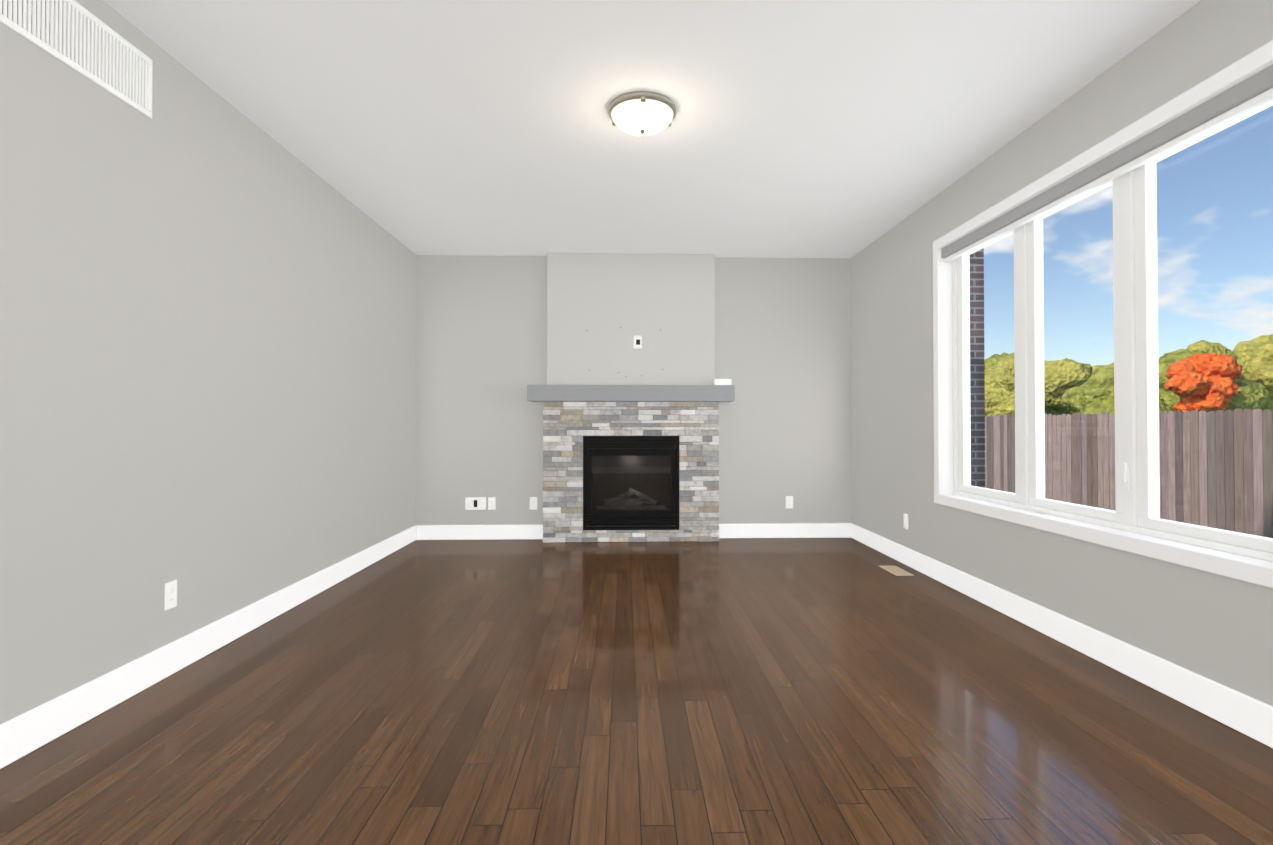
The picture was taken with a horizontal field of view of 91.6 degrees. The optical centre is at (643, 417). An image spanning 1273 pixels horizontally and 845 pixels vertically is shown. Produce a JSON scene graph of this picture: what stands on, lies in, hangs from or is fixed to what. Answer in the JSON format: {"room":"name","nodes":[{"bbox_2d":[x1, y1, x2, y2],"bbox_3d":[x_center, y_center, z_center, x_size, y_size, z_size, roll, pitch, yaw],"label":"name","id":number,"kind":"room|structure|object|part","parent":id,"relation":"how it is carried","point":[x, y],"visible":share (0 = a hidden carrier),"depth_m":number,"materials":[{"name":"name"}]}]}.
{"room":"living room","nodes":[
{"label":"living room","id":0,"kind":"room"},
{"bbox_2d":[0,0,415,724],"bbox_3d":[-2.164,-0.246,1.713,0.200,2.740,8.870,0,-1,-2],"label":"wall","id":1,"kind":"structure","parent":0,"point":[206,346],"depth_m":2.73,"materials":[{"name":"grey paint"}]},
{"bbox_2d":[0,0,152,117],"bbox_3d":[-2.074,-1.394,2.225,0.008,0.250,0.800,0,-1,-2],"label":"air vent","id":2,"kind":"object","parent":1,"relation":"in","point":[75,35],"visible":1,"depth_m":2.31,"materials":[{"name":"white metal"}]},
{"bbox_2d":[164,580,176,610],"bbox_3d":[-2.092,0.787,2.738,0.006,0.118,0.072,0,-1,-2],"label":"outlet","id":3,"kind":"object","parent":1,"relation":"attached to","point":[167,604],"visible":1,"depth_m":2.73,"materials":[{"name":"white plastic"}]},
{"bbox_2d":[169,587,173,602],"bbox_3d":[-2.089,0.787,2.738,0.002,0.066,0.034,0,-1,-2],"label":"socket","id":4,"kind":"object","parent":3,"relation":"attached to","point":[171,599],"visible":1,"depth_m":2.74,"materials":[{"name":"white plastic"}]},
{"bbox_2d":[0,525,416,768],"bbox_3d":[-2.056,1.054,1.700,0.016,0.140,8.470,0,-1,-2],"label":"baseboard","id":5,"kind":"structure","parent":1,"relation":"attached to","point":[24,734],"depth_m":2.65,"materials":[{"name":"white wood"}]},
{"bbox_2d":[415,255,851,524],"bbox_3d":[-0.079,-0.192,6.112,4.230,2.740,0.200,0,-1,-2],"label":"wall","id":6,"kind":"structure","parent":0,"point":[783,344],"depth_m":6.03,"materials":[{"name":"grey paint"}]},
{"bbox_2d":[465,497,485,509],"bbox_3d":[-1.615,0.831,5.948,0.198,0.118,0.008,0,-1,-2],"label":"wall outlet","id":7,"kind":"object","parent":6,"relation":"attached to","point":[475,503],"visible":1,"depth_m":5.95,"materials":[{"name":"white plastic"}]},
{"bbox_2d":[416,525,542,539],"bbox_3d":[-1.563,1.106,5.943,1.223,0.140,0.016,0,-1,-2],"label":"baseboard","id":8,"kind":"structure","parent":6,"relation":"attached to","point":[467,532],"depth_m":5.93,"materials":[{"name":"white wood"}]},
{"bbox_2d":[488,497,495,509],"bbox_3d":[-1.461,0.831,5.953,0.072,0.118,0.008,0,-1,-2],"label":"electrical outlet","id":9,"kind":"object","parent":6,"relation":"attached to","point":[491,503],"visible":1,"depth_m":5.95,"materials":[{"name":"white plastic"}]},
{"bbox_2d":[530,497,536,509],"bbox_3d":[-1.061,0.831,5.965,0.072,0.118,0.008,0,-1,-2],"label":"outlet","id":10,"kind":"object","parent":6,"relation":"attached to","point":[533,503],"visible":1,"depth_m":5.96,"materials":[{"name":"white plastic"}]},
{"bbox_2d":[719,523,850,537],"bbox_3d":[1.366,1.107,6.031,1.313,0.140,0.016,0,-1,-2],"label":"baseboard","id":11,"kind":"structure","parent":6,"relation":"attached to","point":[817,530],"depth_m":6.02,"materials":[{"name":"white wood"}]},
{"bbox_2d":[786,496,792,507],"bbox_3d":[1.423,0.832,6.040,0.072,0.118,0.008,0,-1,-2],"label":"electrical outlet","id":12,"kind":"object","parent":6,"relation":"attached to","point":[789,501],"visible":1,"depth_m":6.04,"materials":[{"name":"white plastic"}]},
{"bbox_2d":[0,537,1272,844],"bbox_3d":[0.050,1.185,1.761,4.630,0.120,8.870,0,-1,-2],"label":"floor","id":13,"kind":"structure","parent":0,"point":[740,691],"depth_m":2.26,"materials":[{"name":"brown wood"}]},
{"bbox_2d":[527,253,734,542],"bbox_3d":[-0.117,-0.194,5.849,1.910,2.738,0.318,0,-1,-2],"label":"fireplace","id":14,"kind":"object","parent":13,"relation":"on","point":[630,392],"visible":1,"depth_m":5.86,"materials":[{"name":"grey stone"}]},
{"bbox_3d":[-0.117,0.620,5.852,0.770,0.530,0.004,0,-1,-2],"label":"firebox glass","id":15,"kind":"part","parent":14,"relation":"part of","materials":[{"name":"black glass"}]},
{"bbox_3d":[-0.117,0.620,5.845,0.906,0.886,0.030,0,-1,-2],"label":"firebox frame","id":16,"kind":"part","parent":14,"relation":"part of","materials":[{"name":"black metal"}]},
{"bbox_3d":[-0.058,-0.715,5.895,0.080,0.120,0.006,0,-1,-2],"label":"tv plate","id":17,"kind":"part","parent":14,"relation":"part of","materials":[{"name":"white plastic"}]},
{"bbox_2d":[879,566,913,575],"bbox_3d":[1.902,1.157,4.668,0.135,0.006,0.310,0,-1,-2],"label":"floor vent","id":18,"kind":"object","parent":13,"relation":"in","point":[895,570],"depth_m":4.63,"materials":[{"name":"beige metal"}]},
{"bbox_2d":[104,0,1199,257],"bbox_3d":[0.050,-1.675,1.796,4.630,0.120,8.870,0,-1,-2],"label":"ceiling","id":19,"kind":"structure","parent":0,"point":[824,128],"depth_m":3.12,"materials":[{"name":"white paint"}]},
{"bbox_2d":[608,91,675,135],"bbox_3d":[-0.007,-1.533,3.207,0.355,0.128,0.358,0,-1,-2],"label":"flush-mount light","id":20,"kind":"object","parent":19,"relation":"attached to","point":[642,113],"visible":0.98,"depth_m":3.12,"materials":[{"name":"white glass"}]},
{"bbox_2d":[851,0,1272,706],"bbox_3d":[2.264,-0.244,1.845,0.200,2.740,8.870,0,-1,-2],"label":"wall","id":21,"kind":"structure","parent":0,"point":[1217,628],"depth_m":3.31,"materials":[{"name":"grey paint"}]},
{"bbox_2d":[904,514,907,529],"bbox_3d":[2.070,0.823,4.883,0.006,0.118,0.072,0,-1,-2],"label":"outlet","id":22,"kind":"object","parent":21,"relation":"attached to","point":[906,516],"visible":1,"depth_m":4.87,"materials":[{"name":"white plastic"}]},
{"bbox_2d":[850,523,1272,747],"bbox_3d":[2.156,1.056,1.826,0.016,0.140,8.470,0,-1,-2],"label":"baseboard","id":23,"kind":"structure","parent":21,"relation":"attached to","point":[1251,717],"depth_m":2.81,"materials":[{"name":"white wood"}]},
{"bbox_2d":[933,40,1272,587],"bbox_3d":[2.202,-0.337,3.220,0.193,1.866,2.406,0,-1,-2],"label":"window","id":24,"kind":"structure","parent":21,"relation":"in","point":[1237,71],"depth_m":2.87,"materials":[{"name":"white"}]},
{"bbox_2d":[1034,507,1046,512],"bbox_3d":[2.186,0.513,3.409,0.036,0.026,0.120,0,-1,-2],"label":"window crank","id":25,"kind":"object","parent":24,"relation":"attached to","point":[1040,509],"depth_m":3.40,"materials":[{"name":"white plastic"}]},
{"bbox_2d":[941,65,1272,257],"bbox_3d":[2.166,-1.165,3.229,0.078,0.070,2.262,0,-1,-2],"label":"window blind","id":26,"kind":"object","parent":24,"relation":"attached to","point":[1255,85],"visible":0.73,"depth_m":2.70,"materials":[{"name":"grey"}]},
{"bbox_2d":[944,88,1272,261],"bbox_3d":[2.163,-1.115,3.228,0.040,0.026,2.254,0,-1,-2],"label":"bar","id":27,"kind":"object","parent":26,"relation":"hanging from","point":[1227,116],"visible":1,"depth_m":2.72,"materials":[{"name":"white plastic"}]},
{"bbox_3d":[2.253,-0.337,3.221,0.090,1.730,2.270,0,-1,-2],"label":"frame","id":28,"kind":"part","parent":24,"relation":"part of","materials":[{"name":"white plastic"}]},
{"bbox_3d":[2.251,-0.337,3.221,0.055,1.672,2.188,0,-1,-2],"label":"window sashes","id":29,"kind":"part","parent":24,"relation":"part of","materials":[{"name":"white plastic"}]},
{"bbox_2d":[1123,463,1129,490],"bbox_3d":[2.210,0.273,2.837,0.021,0.130,0.024,0,-1,-2],"label":"lever","id":30,"kind":"object","parent":24,"relation":"attached to","point":[1126,476],"visible":0.98,"depth_m":2.83,"materials":[{"name":"white plastic"}]},
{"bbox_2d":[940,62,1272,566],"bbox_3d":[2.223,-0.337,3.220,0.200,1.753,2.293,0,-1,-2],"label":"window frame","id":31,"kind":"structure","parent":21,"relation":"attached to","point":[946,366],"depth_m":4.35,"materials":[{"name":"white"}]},
{"label":"outside","id":32,"kind":"structure","parent":0,"visible":0},
{"bbox_3d":[24.538,2.053,20.456,110.000,0.200,120.000,0,-1,-2],"label":"grass","id":33,"kind":"structure","parent":32,"visible":0},
{"bbox_2d":[969,248,984,487],"bbox_3d":[2.907,-1.016,6.611,1.310,5.600,0.300,0,-1,-2],"label":"brick facade","id":34,"kind":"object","parent":33,"relation":"on","point":[980,399],"depth_m":6.47,"materials":[{"name":"grey brick"}]},
{"bbox_2d":[984,334,1272,416],"bbox_3d":[14.882,-0.453,24.339,11.036,4.906,25.605,0,-1,-2],"label":"trees","id":35,"kind":"object","parent":33,"relation":"on","point":[1228,357],"depth_m":13.72,"materials":[{"name":"green plant"}]},
{"bbox_3d":[12.758,-0.548,22.096,3.991,3.542,4.472,0,-1,-2],"label":"crown","id":36,"kind":"part","parent":35,"relation":"part of","materials":[{"name":"green plant"}]},
{"bbox_3d":[11.435,-0.309,19.003,3.826,3.122,4.160,0,-1,-2],"label":"crown","id":37,"kind":"part","parent":35,"relation":"part of","materials":[{"name":"green plant"}]},
{"bbox_3d":[16.509,-0.492,20.592,4.890,3.815,4.573,0,-1,-2],"label":"crown","id":38,"kind":"part","parent":35,"relation":"part of","materials":[{"name":"green plant"}]},
{"bbox_3d":[12.392,-0.113,14.530,4.182,2.776,3.886,0,-1,-2],"label":"crown","id":39,"kind":"part","parent":35,"relation":"part of","materials":[{"name":"green plant"}]},
{"bbox_3d":[11.715,-0.605,13.049,1.462,1.557,1.219,0,-1,-2],"label":"crown","id":40,"kind":"part","parent":35,"relation":"part of","materials":[{"name":"orange plant"}]},
{"bbox_3d":[14.902,-0.293,13.555,3.648,3.062,4.051,0,-1,-2],"label":"crown","id":41,"kind":"part","parent":35,"relation":"part of","materials":[{"name":"green plant"}]},
{"bbox_2d":[985,408,1272,537],"bbox_3d":[9.301,0.895,14.048,0.164,1.960,40.072,0,-1,-2],"label":"fence","id":42,"kind":"object","parent":33,"relation":"on","point":[1265,501],"depth_m":10.72,"materials":[{"name":"brown wood"}]}
]}

